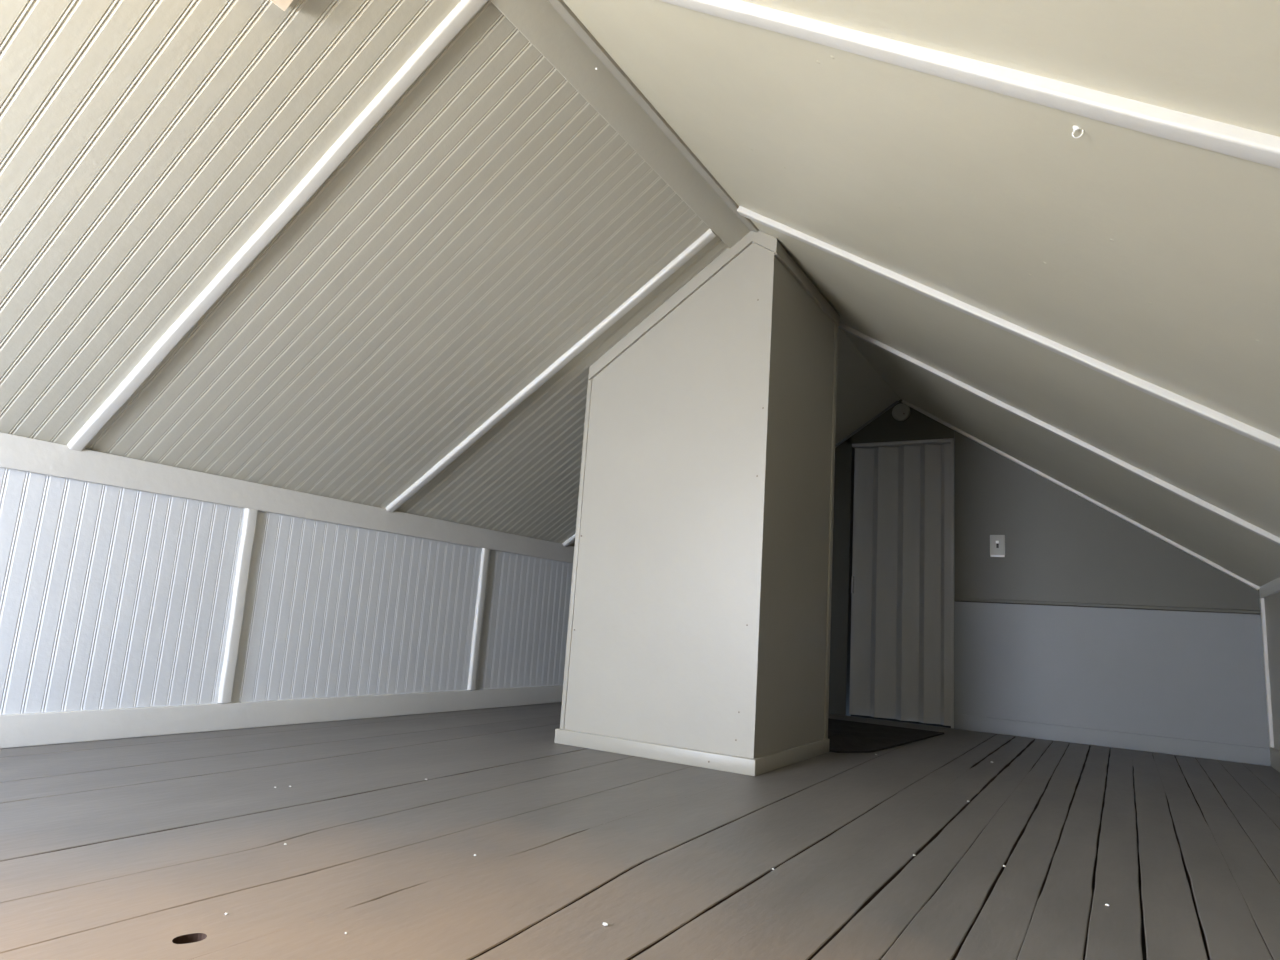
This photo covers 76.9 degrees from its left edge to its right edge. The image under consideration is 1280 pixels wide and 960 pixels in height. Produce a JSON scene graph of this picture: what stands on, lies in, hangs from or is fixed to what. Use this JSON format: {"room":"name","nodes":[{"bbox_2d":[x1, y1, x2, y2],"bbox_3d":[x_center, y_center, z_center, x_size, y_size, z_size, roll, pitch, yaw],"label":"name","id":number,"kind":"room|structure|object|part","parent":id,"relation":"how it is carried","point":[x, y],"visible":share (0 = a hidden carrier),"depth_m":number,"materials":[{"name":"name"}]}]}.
{"room":"attic","nodes":[
{"label":"attic","id":0,"kind":"room"},
{"bbox_2d":[0,467,572,714],"bbox_3d":[-1.380,0.437,2.797,0.050,0.863,6.120,-2,-12,31],"label":"wall","id":1,"kind":"structure","parent":0,"point":[111,597],"depth_m":2.73,"materials":[{"name":"paint"}]},
{"bbox_2d":[218,508,257,702],"bbox_3d":[-1.371,0.423,2.749,0.018,0.654,0.049,-2,-12,31],"label":"trim","id":2,"kind":"structure","parent":1,"relation":"attached to","point":[250,515],"depth_m":2.74,"materials":[{"name":"paint"}]},
{"bbox_2d":[0,685,562,748],"bbox_3d":[-1.384,0.794,2.707,0.014,0.088,6.054,-2,-12,31],"label":"baseboard","id":3,"kind":"structure","parent":1,"relation":"attached to","point":[43,728],"depth_m":2.72,"materials":[{"name":"paint"}]},
{"bbox_2d":[0,432,573,562],"bbox_3d":[-1.332,0.062,2.835,0.019,0.092,6.054,-2,-12,31],"label":"trim","id":4,"kind":"structure","parent":1,"relation":"attached to","point":[20,453],"depth_m":2.75,"materials":[{"name":"paint"}]},
{"bbox_2d":[467,548,489,689],"bbox_3d":[-0.755,0.647,3.775,0.018,0.654,0.044,-2,-12,31],"label":"trim","id":5,"kind":"structure","parent":1,"relation":"attached to","point":[476,638],"depth_m":3.77,"materials":[{"name":"paint"}]},
{"bbox_2d":[0,0,1279,586],"bbox_3d":[0.061,-0.534,2.129,3.259,1.118,6.094,-2,-12,31],"label":"ceiling","id":6,"kind":"structure","parent":0,"point":[492,218],"depth_m":1.99,"materials":[{"name":"paint"}]},
{"bbox_2d":[67,0,487,450],"bbox_3d":[-0.995,-0.585,2.057,1.424,0.982,0.038,-2,-12,30],"label":"trim","id":7,"kind":"structure","parent":6,"relation":"attached to","point":[465,10],"depth_m":2.00,"materials":[{"name":"paint"}]},
{"bbox_2d":[270,0,292,10],"bbox_3d":[-0.718,-1.000,1.558,0.105,0.085,0.132,-2,-12,31],"label":"block","id":8,"kind":"object","parent":6,"relation":"attached to","point":[283,4],"visible":1,"depth_m":1.61,"materials":[{"name":"beige paint"}]},
{"bbox_2d":[384,229,715,511],"bbox_3d":[-0.393,-0.366,3.061,1.424,0.982,0.038,-2,-12,29],"label":"trim","id":9,"kind":"structure","parent":6,"relation":"attached to","point":[687,254],"depth_m":3.02,"materials":[{"name":"paint"}]},
{"bbox_2d":[562,533,575,546],"bbox_3d":[0.229,-0.140,4.097,1.424,0.982,0.038,-2,-12,30],"label":"trim","id":10,"kind":"structure","parent":6,"relation":"attached to","point":[571,539],"depth_m":4.34,"materials":[{"name":"paint"}]},
{"bbox_2d":[490,0,759,247],"bbox_3d":[-0.591,-1.213,1.313,0.087,0.064,3.769,-2,-12,31],"label":"trim","id":11,"kind":"structure","parent":6,"relation":"attached to","point":[538,21],"depth_m":2.19,"materials":[{"name":"paint"}]},
{"bbox_2d":[659,0,1279,168],"bbox_3d":[0.403,-0.640,1.215,1.627,1.051,0.040,-2,-12,31],"label":"trim","id":12,"kind":"structure","parent":6,"relation":"attached to","point":[1216,136],"depth_m":1.11,"materials":[{"name":"paint"}]},
{"bbox_2d":[737,206,1279,450],"bbox_3d":[0.997,-0.424,2.206,1.628,1.050,0.040,-2,-12,31],"label":"trim","id":13,"kind":"structure","parent":6,"relation":"attached to","point":[1183,403],"depth_m":2.15,"materials":[{"name":"paint"}]},
{"bbox_2d":[838,323,1279,545],"bbox_3d":[1.559,-0.220,3.142,1.628,1.050,0.039,-2,-12,31],"label":"trim","id":14,"kind":"structure","parent":6,"relation":"attached to","point":[1094,450],"depth_m":3.05,"materials":[{"name":"paint"}]},
{"bbox_2d":[1072,126,1083,137],"bbox_3d":[0.626,-0.498,1.153,0.013,0.019,0.010,5,-10,-5],"label":"ceiling hook","id":15,"kind":"object","parent":6,"relation":"attached to","point":[1075,128],"visible":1,"depth_m":1.15,"materials":[{"name":"white plastic"}]},
{"bbox_2d":[0,702,1279,959],"bbox_3d":[-0.031,0.818,1.889,3.211,0.060,6.094,-2,-12,31],"label":"floor","id":16,"kind":"structure","parent":0,"point":[138,848],"depth_m":1.61,"materials":[{"name":"paint"}]},
{"bbox_2d":[554,231,839,775],"bbox_3d":[0.277,0.087,3.183,0.777,1.867,0.757,-2,-12,31],"label":"enclosure","id":17,"kind":"object","parent":16,"relation":"on","point":[699,622],"visible":1,"depth_m":2.85,"materials":[{"name":"paint"}]},
{"bbox_3d":[0.216,0.980,3.026,0.776,0.050,0.755,-2,-12,31],"label":"baseboard","id":18,"kind":"part","parent":17,"relation":"part of","materials":[{"name":"paint"}]},
{"bbox_3d":[0.330,-0.579,3.290,0.755,0.504,0.744,-2,-12,31],"label":"cap trim","id":19,"kind":"part","parent":17,"relation":"part of","materials":[{"name":"paint"}]},
{"bbox_2d":[828,718,943,752],"bbox_3d":[0.910,1.147,3.721,0.732,0.053,1.185,-2,-12,31],"label":"rug","id":20,"kind":"object","parent":16,"relation":"on","point":[845,736],"visible":0.54,"depth_m":3.70,"materials":[{"name":"black fabric"}]},
{"bbox_2d":[828,399,1268,757],"bbox_3d":[1.594,0.440,4.657,3.211,1.903,0.124,-2,-12,31],"label":"wall","id":21,"kind":"structure","parent":0,"point":[1192,675],"depth_m":4.16,"materials":[{"name":"paint"}]},
{"bbox_2d":[835,400,898,447],"bbox_3d":[0.871,0.051,5.096,1.485,1.021,0.020,-2,-12,31],"label":"trim","id":22,"kind":"structure","parent":21,"relation":"attached to","point":[896,402],"depth_m":4.87,"materials":[{"name":"paint"}]},
{"bbox_2d":[849,438,953,728],"bbox_3d":[1.513,0.567,4.657,0.584,1.603,0.100,-2,-12,31],"label":"door","id":23,"kind":"structure","parent":21,"relation":"in","point":[902,650],"depth_m":4.63,"materials":[{"name":"wood"}]},
{"bbox_3d":[1.254,0.618,4.751,0.012,0.100,0.016,-2,-12,31],"label":"handle","id":24,"kind":"part","parent":23,"relation":"part of","materials":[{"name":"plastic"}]},
{"bbox_2d":[892,403,910,420],"bbox_3d":[1.549,-0.402,4.776,0.106,0.106,0.035,-2,-12,31],"label":"smoke detector","id":25,"kind":"object","parent":21,"relation":"attached to","point":[900,412],"visible":1,"depth_m":4.76,"materials":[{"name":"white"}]},
{"bbox_2d":[990,535,1004,556],"bbox_3d":[1.943,0.358,4.380,0.075,0.121,0.023,-2,-12,31],"label":"light switch","id":26,"kind":"object","parent":21,"relation":"attached to","point":[997,542],"visible":1,"depth_m":4.38,"materials":[{"name":"white plastic"}]},
{"bbox_2d":[902,400,1259,589],"bbox_3d":[2.232,0.020,4.283,1.647,1.062,0.024,-2,-12,31],"label":"trim","id":27,"kind":"structure","parent":21,"relation":"attached to","point":[1068,488],"depth_m":4.18,"materials":[{"name":"paint"}]},
{"bbox_2d":[954,597,1260,613],"bbox_3d":[2.323,0.637,4.100,1.362,0.020,0.010,-2,-12,31],"label":"trim","id":28,"kind":"structure","parent":21,"relation":"attached to","point":[955,598],"depth_m":4.06,"materials":[{"name":"paint"}]},
{"bbox_2d":[954,714,1270,765],"bbox_3d":[2.279,1.278,3.990,1.365,0.078,0.009,-2,-12,31],"label":"baseboard","id":29,"kind":"structure","parent":21,"relation":"attached to","point":[1114,739],"depth_m":3.95,"materials":[{"name":"paint"}]},
{"bbox_2d":[1264,592,1279,750],"bbox_3d":[1.383,0.346,1.144,0.050,0.838,6.094,-2,-12,31],"label":"wall","id":30,"kind":"structure","parent":0,"point":[1272,603],"depth_m":3.54,"materials":[{"name":"paint"}]},
{"bbox_2d":[1259,598,1273,747],"bbox_3d":[2.878,0.880,3.699,0.015,0.668,0.034,-2,-12,31],"label":"trim","id":31,"kind":"structure","parent":30,"relation":"attached to","point":[1262,604],"depth_m":3.69,"materials":[{"name":"paint"}]},
{"bbox_2d":[1259,577,1279,597],"bbox_3d":[1.382,-0.030,1.226,0.013,0.060,6.054,-2,-12,31],"label":"trim","id":32,"kind":"structure","parent":30,"relation":"attached to","point":[1273,587],"depth_m":3.50,"materials":[{"name":"paint"}]},
{"bbox_2d":[1269,747,1279,772],"bbox_3d":[1.332,0.696,1.098,0.014,0.086,6.054,-2,-12,31],"label":"baseboard","id":33,"kind":"structure","parent":30,"relation":"attached to","point":[1274,753],"depth_m":3.52,"materials":[{"name":"paint"}]}
]}

